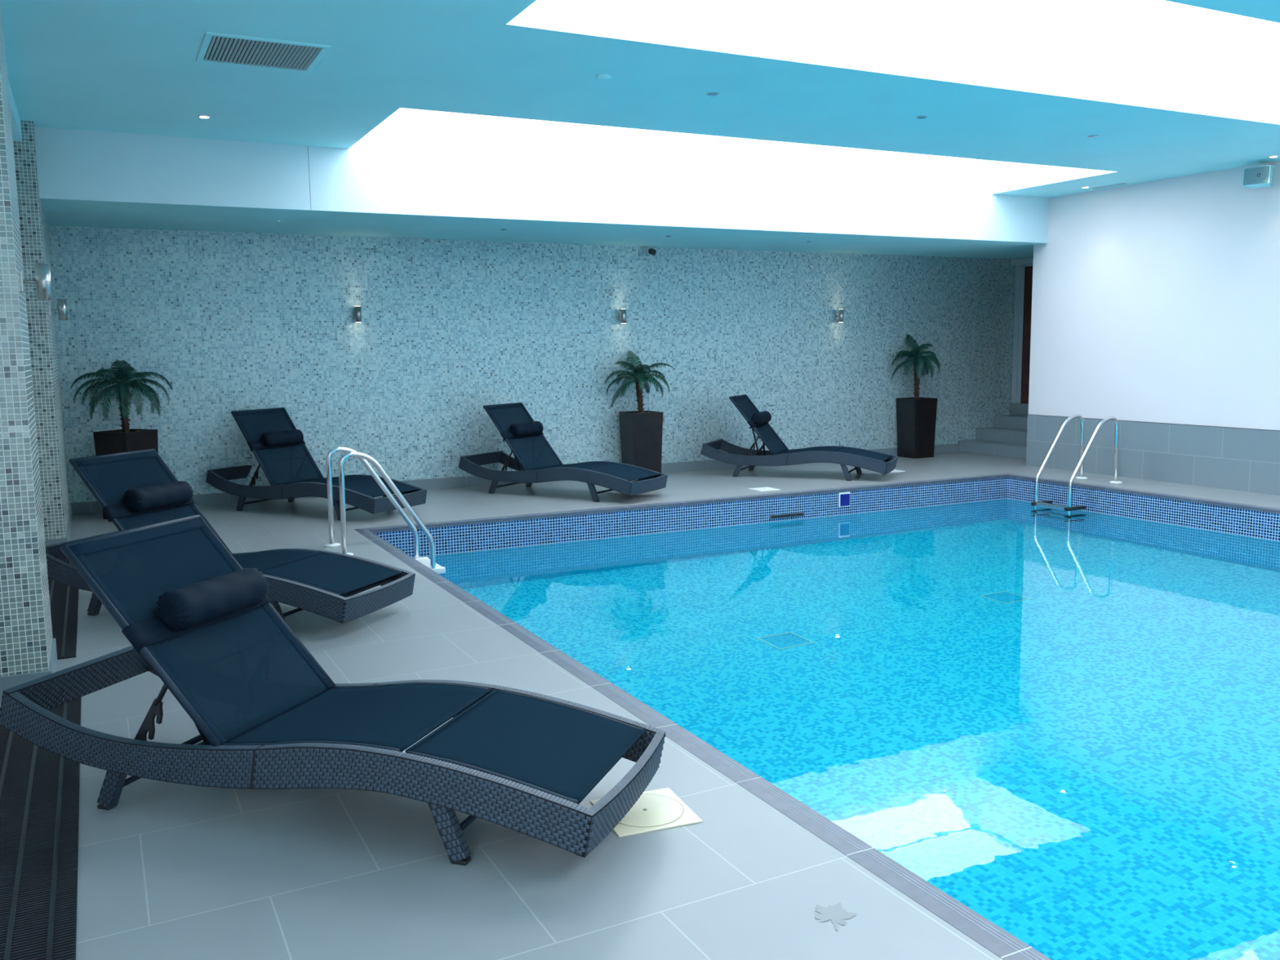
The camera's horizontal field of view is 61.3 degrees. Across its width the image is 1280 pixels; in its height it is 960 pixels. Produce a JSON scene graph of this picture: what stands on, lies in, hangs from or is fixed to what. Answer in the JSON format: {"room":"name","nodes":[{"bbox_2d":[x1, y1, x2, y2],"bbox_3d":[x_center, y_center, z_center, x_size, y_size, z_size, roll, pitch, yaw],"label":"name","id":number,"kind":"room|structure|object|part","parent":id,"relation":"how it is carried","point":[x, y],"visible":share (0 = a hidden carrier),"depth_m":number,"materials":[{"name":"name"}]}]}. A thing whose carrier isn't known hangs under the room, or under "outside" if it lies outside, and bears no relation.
{"room":"indoor swimming pool","nodes":[
{"label":"indoor swimming pool","id":0,"kind":"room"},
{"bbox_2d":[7,76,22,140],"bbox_3d":[-3.920,-2.293,6.113,0.577,0.141,3.210,-4,8,-27],"label":"beam","id":1,"kind":"structure","parent":0,"point":[15,121],"depth_m":7.13,"materials":[{"name":"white paint"}]},
{"bbox_2d":[0,0,53,676],"bbox_3d":[-3.006,-0.621,4.624,0.655,3.119,0.600,-4,8,-27],"label":"pillar","id":2,"kind":"structure","parent":0,"point":[26,637],"depth_m":4.57,"materials":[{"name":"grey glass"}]},
{"bbox_2d":[0,670,52,702],"bbox_3d":[-2.845,0.903,4.539,0.667,0.112,0.012,-4,8,-27],"label":"baseboard","id":3,"kind":"structure","parent":2,"relation":"attached to","point":[6,682],"depth_m":4.62,"materials":[{"name":"grey tile"}]},
{"bbox_2d":[19,262,53,301],"bbox_3d":[-2.655,-0.871,4.751,0.118,0.162,0.068,-4,8,-27],"label":"wall lamp","id":4,"kind":"object","parent":2,"relation":"attached to","point":[42,282],"visible":1,"depth_m":4.74,"materials":[{"name":"silver metal"}]},
{"bbox_3d":[-2.704,-0.867,4.727,0.010,0.090,0.068,-4,8,-27],"label":"plate","id":5,"kind":"part","parent":4,"relation":"part of","materials":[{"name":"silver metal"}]},
{"bbox_3d":[-2.678,-0.869,4.740,0.052,0.015,0.016,-4,8,-27],"label":"arm","id":6,"kind":"part","parent":4,"relation":"part of","materials":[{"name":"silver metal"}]},
{"bbox_2d":[48,638,57,673],"bbox_3d":[-2.691,0.850,4.957,0.012,0.112,0.600,-4,8,-27],"label":"baseboard","id":7,"kind":"structure","parent":2,"relation":"attached to","point":[53,661],"depth_m":4.98,"materials":[{"name":"grey tile"}]},
{"bbox_2d":[13,120,70,539],"bbox_3d":[-5.074,-1.094,8.677,0.655,3.119,2.128,-4,8,-27],"label":"pillar","id":8,"kind":"structure","parent":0,"point":[33,224],"depth_m":7.89,"materials":[{"name":"grey tile"}]},
{"bbox_2d":[44,537,67,546],"bbox_3d":[-4.567,0.508,7.915,0.667,0.112,0.012,-4,8,-27],"label":"baseboard","id":9,"kind":"structure","parent":8,"relation":"attached to","point":[51,541],"depth_m":8.02,"materials":[{"name":"grey tile"}]},
{"bbox_2d":[48,298,67,319],"bbox_3d":[-4.418,-1.294,8.204,0.118,0.162,0.068,-4,8,-27],"label":"wall lamp","id":10,"kind":"object","parent":8,"relation":"attached to","point":[61,303],"visible":1,"depth_m":8.19,"materials":[{"name":"silver metal"}]},
{"bbox_3d":[-4.466,-1.291,8.180,0.010,0.090,0.068,-4,8,-27],"label":"plate","id":11,"kind":"part","parent":10,"relation":"part of","materials":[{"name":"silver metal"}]},
{"bbox_2d":[93,428,158,519],"bbox_3d":[-4.600,-0.053,9.724,0.372,0.785,0.372,2,7,18],"label":"planter","id":12,"kind":"object","parent":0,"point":[123,440],"depth_m":9.55,"materials":[{"name":"metal"}]},
{"bbox_2d":[48,225,1014,502],"bbox_3d":[0.016,-1.923,12.490,11.945,3.710,0.200,-4,8,-27],"label":"wall","id":13,"kind":"structure","parent":0,"point":[448,330],"depth_m":11.62,"materials":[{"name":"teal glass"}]},
{"bbox_2d":[65,502,72,541],"bbox_3d":[-4.758,0.376,9.009,0.012,0.112,2.128,-4,8,-27],"label":"baseboard","id":14,"kind":"structure","parent":13,"relation":"attached to","point":[69,518],"depth_m":8.94,"materials":[{"name":"grey tile"}]},
{"bbox_2d":[352,306,361,322],"bbox_3d":[-2.844,-1.668,10.881,0.068,0.162,0.118,-4,8,-27],"label":"wall lamp","id":15,"kind":"object","parent":13,"relation":"attached to","point":[357,315],"visible":1,"depth_m":10.84,"materials":[{"name":"silver metal"}]},
{"bbox_3d":[-2.869,-1.673,10.929,0.068,0.090,0.010,-4,8,-27],"label":"plate","id":16,"kind":"part","parent":15,"relation":"part of","materials":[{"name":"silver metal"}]},
{"bbox_2d":[71,443,958,515],"bbox_3d":[-0.444,-0.087,12.350,10.733,0.112,0.012,-4,8,-27],"label":"baseboard","id":17,"kind":"structure","parent":13,"relation":"attached to","point":[91,507],"depth_m":11.57,"materials":[{"name":"grey tile"}]},
{"bbox_2d":[617,309,626,323],"bbox_3d":[-0.199,-1.848,12.209,0.068,0.162,0.118,-4,8,-27],"label":"wall lamp","id":18,"kind":"object","parent":13,"relation":"attached to","point":[621,316],"visible":1,"depth_m":12.16,"materials":[{"name":"silver metal"}]},
{"bbox_3d":[-0.224,-1.854,12.257,0.068,0.090,0.010,-4,8,-27],"label":"plate","id":19,"kind":"part","parent":18,"relation":"part of","materials":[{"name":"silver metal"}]},
{"bbox_2d":[642,247,656,255],"bbox_3d":[0.105,-2.598,12.267,0.114,0.097,0.136,-4,8,-27],"label":"security camera","id":20,"kind":"object","parent":13,"relation":"attached to","point":[651,251],"visible":1,"depth_m":12.25,"materials":[{"name":"grey paint"}]},
{"bbox_2d":[834,309,843,322],"bbox_3d":[2.506,-2.059,13.565,0.068,0.162,0.118,-4,8,-27],"label":"wall lamp","id":21,"kind":"object","parent":13,"relation":"attached to","point":[838,316],"visible":1,"depth_m":13.52,"materials":[{"name":"silver metal"}]},
{"bbox_3d":[2.481,-2.064,13.612,0.068,0.090,0.010,-4,8,-27],"label":"plate","id":22,"kind":"part","parent":21,"relation":"part of","materials":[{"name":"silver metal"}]},
{"bbox_2d":[34,126,1048,258],"bbox_3d":[0.187,-3.087,11.245,12.600,1.100,1.921,-4,8,-27],"label":"ceiling","id":23,"kind":"structure","parent":0,"point":[86,178],"depth_m":9.71,"materials":[{"name":"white paint"}]},
{"bbox_2d":[307,146,311,208],"bbox_3d":[-2.683,-2.450,8.771,0.004,0.506,0.001,-4,8,-27],"label":"trim","id":24,"kind":"structure","parent":23,"relation":"attached to","point":[308,147],"depth_m":8.77,"materials":[{"name":"grey tile"}]},
{"bbox_2d":[0,452,1279,959],"bbox_3d":[2.902,0.749,6.172,12.400,0.120,14.158,-4,8,-27],"label":"floor","id":25,"kind":"structure","parent":0,"point":[171,871],"depth_m":3.18,"materials":[{"name":"grey tile"}]},
{"bbox_2d":[0,697,81,959],"bbox_3d":[-1.644,1.166,2.695,0.424,0.012,4.220,-4,8,-27],"label":"mat","id":26,"kind":"object","parent":25,"relation":"on","point":[39,787],"visible":0.78,"depth_m":3.22,"materials":[{"name":"black rubber"}]},
{"bbox_2d":[48,561,79,659],"bbox_3d":[-3.671,0.712,6.583,0.447,0.012,3.165,-4,8,-27],"label":"mat","id":27,"kind":"object","parent":25,"relation":"on","point":[64,598],"visible":0.26,"depth_m":6.06,"materials":[{"name":"black rubber"}]},
{"bbox_2d":[69,360,172,519],"bbox_3d":[-4.621,-0.370,9.726,0.756,1.411,0.750,2,7,18],"label":"potted palm","id":28,"kind":"object","parent":25,"relation":"on","point":[126,439],"visible":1,"depth_m":9.54,"materials":[{"name":"plant"}]},
{"bbox_2d":[45,448,415,623],"bbox_3d":[-2.384,0.307,6.155,2.140,0.888,0.690,2,7,19],"label":"sun lounger","id":29,"kind":"object","parent":25,"relation":"on","point":[135,489],"visible":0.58,"depth_m":6.11,"materials":[{"name":"grey wicker"}]},
{"bbox_3d":[-3.362,0.412,6.516,0.063,0.125,0.680,2,7,19],"label":"head rail","id":30,"kind":"part","parent":29,"relation":"part of","materials":[{"name":"grey wicker"}]},
{"bbox_3d":[-3.071,0.674,6.113,0.126,0.186,0.039,2,7,19],"label":"leg","id":31,"kind":"part","parent":29,"relation":"part of","materials":[{"name":"grey wicker"}]},
{"bbox_3d":[-2.498,0.561,5.882,2.117,0.285,0.042,2,7,19],"label":"rail","id":32,"kind":"part","parent":29,"relation":"part of","materials":[{"name":"grey wicker"}]},
{"bbox_3d":[-1.926,0.697,5.709,0.127,0.208,0.039,2,7,19],"label":"leg","id":33,"kind":"part","parent":29,"relation":"part of","materials":[{"name":"grey wicker"}]},
{"bbox_3d":[-2.282,0.484,6.488,2.117,0.285,0.042,2,7,19],"label":"rail","id":34,"kind":"part","parent":29,"relation":"part of","materials":[{"name":"grey wicker"}]},
{"bbox_3d":[-1.405,0.630,5.849,0.072,0.130,0.680,2,7,19],"label":"foot rail","id":35,"kind":"part","parent":29,"relation":"part of","materials":[{"name":"grey wicker"}]},
{"bbox_2d":[205,407,426,519],"bbox_3d":[-3.016,-0.177,9.985,2.140,0.931,0.690,3,8,29],"label":"sun lounger","id":36,"kind":"object","parent":25,"relation":"on","point":[280,449],"visible":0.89,"depth_m":10.01,"materials":[{"name":"grey wicker"}]},
{"bbox_3d":[-3.921,-0.072,10.509,0.063,0.125,0.680,3,8,29],"label":"head rail","id":37,"kind":"part","parent":36,"relation":"part of","materials":[{"name":"grey wicker"}]},
{"bbox_3d":[-3.708,0.196,10.063,0.126,0.186,0.039,3,8,29],"label":"leg","id":38,"kind":"part","parent":36,"relation":"part of","materials":[{"name":"grey wicker"}]},
{"bbox_3d":[-3.180,0.095,9.738,2.117,0.285,0.042,3,8,29],"label":"rail","id":39,"kind":"part","parent":36,"relation":"part of","materials":[{"name":"grey wicker"}]},
{"bbox_3d":[-3.403,0.125,10.603,0.126,0.186,0.039,3,8,29],"label":"leg","id":40,"kind":"part","parent":36,"relation":"part of","materials":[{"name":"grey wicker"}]},
{"bbox_3d":[-2.648,0.243,9.471,0.127,0.208,0.039,3,8,29],"label":"leg","id":41,"kind":"part","parent":36,"relation":"part of","materials":[{"name":"grey wicker"}]},
{"bbox_3d":[-2.863,0.023,10.299,2.117,0.285,0.042,3,8,29],"label":"rail","id":42,"kind":"part","parent":36,"relation":"part of","materials":[{"name":"grey wicker"}]},
{"bbox_3d":[-2.110,0.187,9.521,0.072,0.130,0.680,3,8,29],"label":"foot rail","id":43,"kind":"part","parent":36,"relation":"part of","materials":[{"name":"grey wicker"}]},
{"bbox_2d":[0,514,666,866],"bbox_3d":[-1.020,0.619,3.562,2.140,0.870,0.690,2,7,18],"label":"sun lounger","id":44,"kind":"object","parent":25,"relation":"on","point":[265,714],"visible":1,"depth_m":3.48,"materials":[{"name":"grey wicker"}]},
{"bbox_3d":[-2.004,0.717,3.905,0.063,0.125,0.680,2,7,18],"label":"head rail","id":45,"kind":"part","parent":44,"relation":"part of","materials":[{"name":"grey wicker"}]},
{"bbox_3d":[-1.706,0.978,3.507,0.126,0.186,0.039,2,7,18],"label":"leg","id":46,"kind":"part","parent":44,"relation":"part of","materials":[{"name":"grey wicker"}]},
{"bbox_3d":[-1.129,0.864,3.286,2.117,0.285,0.042,2,7,18],"label":"rail","id":47,"kind":"part","parent":44,"relation":"part of","materials":[{"name":"grey wicker"}]},
{"bbox_3d":[-0.924,0.787,3.896,2.117,0.285,0.042,2,7,18],"label":"rail","id":48,"kind":"part","parent":44,"relation":"part of","materials":[{"name":"grey wicker"}]},
{"bbox_3d":[-0.554,0.999,3.123,0.127,0.208,0.039,2,7,18],"label":"leg","id":49,"kind":"part","parent":44,"relation":"part of","materials":[{"name":"grey wicker"}]},
{"bbox_3d":[-0.036,0.931,3.271,0.072,0.130,0.680,2,7,18],"label":"foot rail","id":50,"kind":"part","parent":44,"relation":"part of","materials":[{"name":"grey wicker"}]},
{"bbox_2d":[324,446,445,573],"bbox_3d":[-1.937,0.560,8.181,0.799,1.621,0.580,-4,8,-27],"label":"pool ladder","id":51,"kind":"object","parent":25,"relation":"on","point":[431,563],"visible":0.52,"depth_m":8.13,"materials":[{"name":"metal"}]},
{"bbox_3d":[-2.052,0.527,8.376,0.687,1.602,0.039,-4,8,-27],"label":"handrail","id":52,"kind":"part","parent":51,"relation":"part of","materials":[{"name":"metal"}]},
{"bbox_2d":[458,402,667,502],"bbox_3d":[-0.801,-0.307,10.938,2.140,0.902,0.690,4,8,31],"label":"sun lounger","id":53,"kind":"object","parent":25,"relation":"on","point":[535,460],"visible":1,"depth_m":10.96,"materials":[{"name":"grey wicker"}]},
{"bbox_3d":[-1.687,-0.220,11.493,0.063,0.125,0.680,4,8,31],"label":"head rail","id":54,"kind":"part","parent":53,"relation":"part of","materials":[{"name":"grey wicker"}]},
{"bbox_3d":[-1.491,0.048,11.040,0.126,0.186,0.039,4,8,31],"label":"leg","id":55,"kind":"part","parent":53,"relation":"part of","materials":[{"name":"grey wicker"}]},
{"bbox_3d":[-0.975,-0.049,10.696,2.117,0.285,0.042,4,8,31],"label":"rail","id":56,"kind":"part","parent":53,"relation":"part of","materials":[{"name":"grey wicker"}]},
{"bbox_3d":[-0.638,-0.121,11.245,2.117,0.285,0.042,4,8,31],"label":"rail","id":57,"kind":"part","parent":53,"relation":"part of","materials":[{"name":"grey wicker"}]},
{"bbox_3d":[-0.454,0.101,10.410,0.127,0.208,0.039,4,8,31],"label":"leg","id":58,"kind":"part","parent":53,"relation":"part of","materials":[{"name":"grey wicker"}]},
{"bbox_3d":[0.086,0.048,10.440,0.072,0.130,0.680,4,8,31],"label":"foot rail","id":59,"kind":"part","parent":53,"relation":"part of","materials":[{"name":"grey wicker"}]},
{"bbox_2d":[604,351,672,472],"bbox_3d":[0.002,-0.735,12.168,0.793,1.432,0.543,-4,8,-27],"label":"potted palm","id":60,"kind":"object","parent":25,"relation":"on","point":[641,430],"visible":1,"depth_m":12.11,"materials":[{"name":"plant"}]},
{"bbox_2d":[590,787,702,837],"bbox_3d":[0.016,1.055,3.447,0.278,0.008,0.278,-3,7,-21],"label":"drain cover","id":61,"kind":"object","parent":25,"relation":"on","point":[655,810],"visible":0.62,"depth_m":3.41,"materials":[{"name":"beige plastic"}]},
{"bbox_3d":[0.016,1.053,3.447,0.244,0.002,0.244,-3,7,-17],"label":"round lid","id":62,"kind":"part","parent":61,"relation":"part of","materials":[{"name":"beige plastic"}]},
{"bbox_2d":[748,486,780,491],"bbox_3d":[1.282,0.093,11.139,0.240,0.008,0.240,-4,8,-27],"label":"drain cover","id":63,"kind":"object","parent":25,"relation":"on","point":[759,489],"visible":1,"depth_m":11.10,"materials":[{"name":"white plastic"}]},
{"bbox_3d":[1.282,0.091,11.139,0.211,0.002,0.211,3,8,29],"label":"round lid","id":64,"kind":"part","parent":63,"relation":"part of","materials":[{"name":"white plastic"}]},
{"bbox_2d":[700,394,897,480],"bbox_3d":[1.805,-0.501,12.248,2.140,0.904,0.690,2,8,22],"label":"sun lounger","id":65,"kind":"object","parent":25,"relation":"on","point":[778,454],"visible":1,"depth_m":12.18,"materials":[{"name":"grey wicker"}]},
{"bbox_3d":[0.844,-0.394,12.653,0.063,0.125,0.680,2,8,22],"label":"head rail","id":66,"kind":"part","parent":65,"relation":"part of","materials":[{"name":"grey wicker"}]},
{"bbox_3d":[1.115,-0.131,12.237,0.126,0.186,0.039,2,8,22],"label":"leg","id":67,"kind":"part","parent":65,"relation":"part of","materials":[{"name":"grey wicker"}]},
{"bbox_3d":[1.678,-0.239,11.981,2.117,0.285,0.042,2,8,22],"label":"rail","id":68,"kind":"part","parent":65,"relation":"part of","materials":[{"name":"grey wicker"}]},
{"bbox_3d":[1.921,-0.316,12.576,2.117,0.285,0.042,2,8,22],"label":"rail","id":69,"kind":"part","parent":65,"relation":"part of","materials":[{"name":"grey wicker"}]},
{"bbox_3d":[2.240,-0.101,11.782,0.127,0.208,0.039,2,8,22],"label":"leg","id":70,"kind":"part","parent":65,"relation":"part of","materials":[{"name":"grey wicker"}]},
{"bbox_3d":[2.474,-0.174,12.356,0.127,0.208,0.039,2,8,22],"label":"leg","id":71,"kind":"part","parent":65,"relation":"part of","materials":[{"name":"grey wicker"}]},
{"bbox_3d":[2.768,-0.164,11.898,0.072,0.130,0.680,2,8,22],"label":"foot rail","id":72,"kind":"part","parent":65,"relation":"part of","materials":[{"name":"grey wicker"}]},
{"bbox_2d":[374,477,1279,557],"bbox_3d":[3.364,1.589,5.894,7.335,1.670,10.874,-4,8,-27],"label":"pool tile border","id":73,"kind":"object","parent":25,"relation":"in","point":[1256,524],"visible":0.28,"depth_m":10.30,"materials":[{"name":"blue tile"}]},
{"bbox_2d":[366,474,1008,533],"bbox_3d":[0.919,0.187,10.563,7.135,0.032,0.100,-4,8,-27],"label":"pool coping","id":74,"kind":"object","parent":73,"relation":"on","point":[573,513],"visible":0.98,"depth_m":10.20,"materials":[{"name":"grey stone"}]},
{"bbox_2d":[354,528,1051,959],"bbox_3d":[0.127,0.983,4.172,0.100,0.032,10.874,-4,8,-27],"label":"pool coping","id":75,"kind":"object","parent":73,"relation":"on","point":[1002,944],"visible":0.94,"depth_m":3.52,"materials":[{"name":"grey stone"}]},
{"bbox_2d":[768,511,804,519],"bbox_3d":[1.471,0.356,10.802,0.430,0.038,0.010,-4,8,-27],"label":"skimmer","id":76,"kind":"object","parent":73,"relation":"attached to","point":[795,514],"visible":1,"depth_m":10.79,"materials":[{"name":"black plastic"}]},
{"bbox_2d":[838,492,850,506],"bbox_3d":[2.103,0.201,11.105,0.144,0.148,0.012,-4,8,-27],"label":"sign","id":77,"kind":"object","parent":73,"relation":"attached to","point":[844,497],"visible":1,"depth_m":11.10,"materials":[{"name":"blue plastic"}]},
{"bbox_2d":[413,498,1279,959],"bbox_3d":[3.357,0.995,5.821,7.135,0.001,10.674,-4,8,-27],"label":"pool water","id":78,"kind":"object","parent":73,"relation":"in","point":[1065,726],"visible":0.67,"depth_m":5.56,"materials":[{"name":"blue liquid"}]},
{"bbox_2d":[1002,473,1279,514],"bbox_3d":[6.581,0.506,7.408,0.100,0.032,10.874,-4,8,-27],"label":"pool coping","id":79,"kind":"object","parent":73,"relation":"on","point":[1273,510],"visible":0.98,"depth_m":10.45,"materials":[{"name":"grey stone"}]},
{"bbox_2d":[814,902,857,930],"bbox_3d":[0.509,1.131,2.803,0.113,0.001,0.139,0,7,2],"label":"maple leaf","id":80,"kind":"object","parent":25,"relation":"on","point":[835,913],"visible":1,"depth_m":2.81,"materials":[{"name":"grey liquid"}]},
{"bbox_2d":[889,469,904,472],"bbox_3d":[2.938,-0.109,12.614,0.220,0.008,0.220,-4,8,-27],"label":"drain cover","id":81,"kind":"object","parent":25,"relation":"on","point":[894,470],"visible":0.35,"depth_m":12.55,"materials":[{"name":"white plastic"}]},
{"bbox_2d":[891,334,940,458],"bbox_3d":[3.610,-1.088,14.019,0.681,1.593,0.477,-4,8,-27],"label":"potted palm","id":82,"kind":"object","parent":25,"relation":"on","point":[916,416],"visible":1,"depth_m":13.99,"materials":[{"name":"plant"}]},
{"bbox_2d":[958,403,1028,459],"bbox_3d":[5.169,-0.643,14.189,1.000,0.632,1.712,-4,8,-27],"label":"stairs","id":83,"kind":"structure","parent":25,"relation":"on","point":[1007,437],"depth_m":14.51,"materials":[{"name":"grey tile"}]},
{"bbox_2d":[1031,413,1122,513],"bbox_3d":[4.597,0.111,11.387,0.782,1.572,0.564,-4,8,-27],"label":"pool ladder","id":84,"kind":"object","parent":25,"relation":"attached to","point":[1047,504],"visible":0.65,"depth_m":11.29,"materials":[{"name":"metal"}]},
{"bbox_3d":[4.492,0.079,11.578,0.709,1.553,0.039,-4,8,-27],"label":"handrail","id":85,"kind":"part","parent":84,"relation":"part of","materials":[{"name":"metal"}]},
{"bbox_3d":[4.691,0.124,11.188,0.709,1.553,0.039,-4,8,-27],"label":"handrail","id":86,"kind":"part","parent":84,"relation":"part of","materials":[{"name":"metal"}]},
{"bbox_2d":[1,0,1279,198],"bbox_3d":[3.384,-2.606,4.942,12.600,0.591,12.238,-4,8,-27],"label":"ceiling","id":87,"kind":"structure","parent":0,"point":[1011,94],"depth_m":7.16,"materials":[{"name":"blue paint"}]},
{"bbox_2d":[198,115,210,118],"bbox_3d":[-3.064,-2.553,7.598,0.083,0.008,0.083,-4,8,-27],"label":"recessed light","id":88,"kind":"object","parent":87,"relation":"in","point":[199,116],"visible":1,"depth_m":7.58,"materials":[{"name":"white plastic"}]},
{"bbox_2d":[195,31,330,72],"bbox_3d":[-2.097,-2.364,5.994,0.630,0.014,0.604,-4,8,-27],"label":"ceiling vent","id":89,"kind":"object","parent":87,"relation":"in","point":[215,47],"visible":1,"depth_m":5.97,"materials":[{"name":"metal"}]},
{"bbox_2d":[595,74,610,80],"bbox_3d":[-0.223,-2.457,6.601,0.090,0.023,0.090,-4,8,-27],"label":"smoke detector","id":90,"kind":"object","parent":87,"relation":"attached to","point":[600,77],"visible":1,"depth_m":6.57,"materials":[{"name":"blue paint"}]},
{"bbox_2d":[706,92,719,96],"bbox_3d":[0.479,-2.535,7.105,0.083,0.008,0.083,-4,8,-27],"label":"recessed light","id":91,"kind":"object","parent":87,"relation":"in","point":[711,94],"visible":1,"depth_m":7.08,"materials":[{"name":"grey paint"}]},
{"bbox_2d":[915,115,927,119],"bbox_3d":[2.062,-2.653,7.909,0.083,0.008,0.083,-4,8,-27],"label":"recessed light","id":92,"kind":"object","parent":87,"relation":"in","point":[917,117],"visible":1,"depth_m":7.89,"materials":[{"name":"grey paint"}]},
{"bbox_2d":[1087,134,1098,137],"bbox_3d":[3.658,-2.773,8.723,0.083,0.008,0.083,-4,8,-27],"label":"recessed light","id":93,"kind":"object","parent":87,"relation":"in","point":[1093,135],"visible":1,"depth_m":8.71,"materials":[{"name":"grey paint"}]},
{"bbox_2d":[1092,182,1126,189],"bbox_3d":[5.006,-3.135,11.533,0.060,0.008,0.400,-4,8,-27],"label":"ceiling vent","id":94,"kind":"object","parent":87,"relation":"in","point":[1122,183],"visible":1,"depth_m":11.52,"materials":[{"name":"metal"}]},
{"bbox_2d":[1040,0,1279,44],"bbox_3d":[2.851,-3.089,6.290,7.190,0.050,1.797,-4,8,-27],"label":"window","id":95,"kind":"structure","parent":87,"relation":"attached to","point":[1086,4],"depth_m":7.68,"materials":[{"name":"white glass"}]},
{"bbox_2d":[619,410,662,472],"bbox_3d":[0.016,-0.401,12.264,0.372,0.745,0.372,-4,8,-27],"label":"planter","id":96,"kind":"object","parent":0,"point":[641,431],"depth_m":12.12,"materials":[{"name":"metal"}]},
{"bbox_2d":[896,396,937,458],"bbox_3d":[3.610,-0.686,14.125,0.372,0.770,0.372,-4,8,-27],"label":"planter","id":97,"kind":"object","parent":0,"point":[916,416],"depth_m":13.99,"materials":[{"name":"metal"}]},
{"bbox_2d":[1028,160,1279,430],"bbox_3d":[8.259,-1.124,7.607,1.713,3.119,12.646,-4,8,-27],"label":"wall","id":98,"kind":"structure","parent":0,"point":[1157,301],"depth_m":11.22,"materials":[{"name":"white paint"}]},
{"bbox_2d":[1026,414,1279,495],"bbox_3d":[7.460,0.164,7.462,0.013,0.617,12.446,-4,8,-27],"label":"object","id":99,"kind":"structure","parent":98,"relation":"attached to","point":[1227,458],"depth_m":11.26,"materials":[{"name":"grey tile"}]},
{"bbox_2d":[1242,164,1275,188],"bbox_3d":[5.790,-2.832,10.081,0.265,0.196,0.228,-7,10,-42],"label":"loudspeaker","id":100,"kind":"object","parent":98,"relation":"attached to","point":[1260,176],"visible":1,"depth_m":10.01,"materials":[{"name":"blue paint"}]},
{"bbox_2d":[1242,165,1269,185],"bbox_3d":[5.703,-2.816,10.002,0.029,0.153,0.212,-7,10,-42],"label":"grille","id":101,"kind":"object","parent":100,"relation":"attached to","point":[1258,175],"depth_m":10.00,"materials":[{"name":"grey metal"}]},
{"bbox_3d":[5.686,-2.210,14.270,0.200,3.710,1.712,-4,8,-27],"label":"wall","id":102,"kind":"structure","parent":0,"visible":0},
{"bbox_2d":[1010,257,1033,404],"bbox_3d":[5.531,-1.967,14.245,0.130,1.973,1.650,-4,8,-27],"label":"door","id":103,"kind":"structure","parent":102,"relation":"in","point":[1023,275],"depth_m":14.86,"materials":[{"name":"grey paint"}]},
{"bbox_3d":[5.615,-1.912,14.210,0.020,1.866,1.500,-4,8,-27],"label":"panel","id":104,"kind":"part","parent":103,"relation":"part of","materials":[{"name":"brown wood"}]}
]}

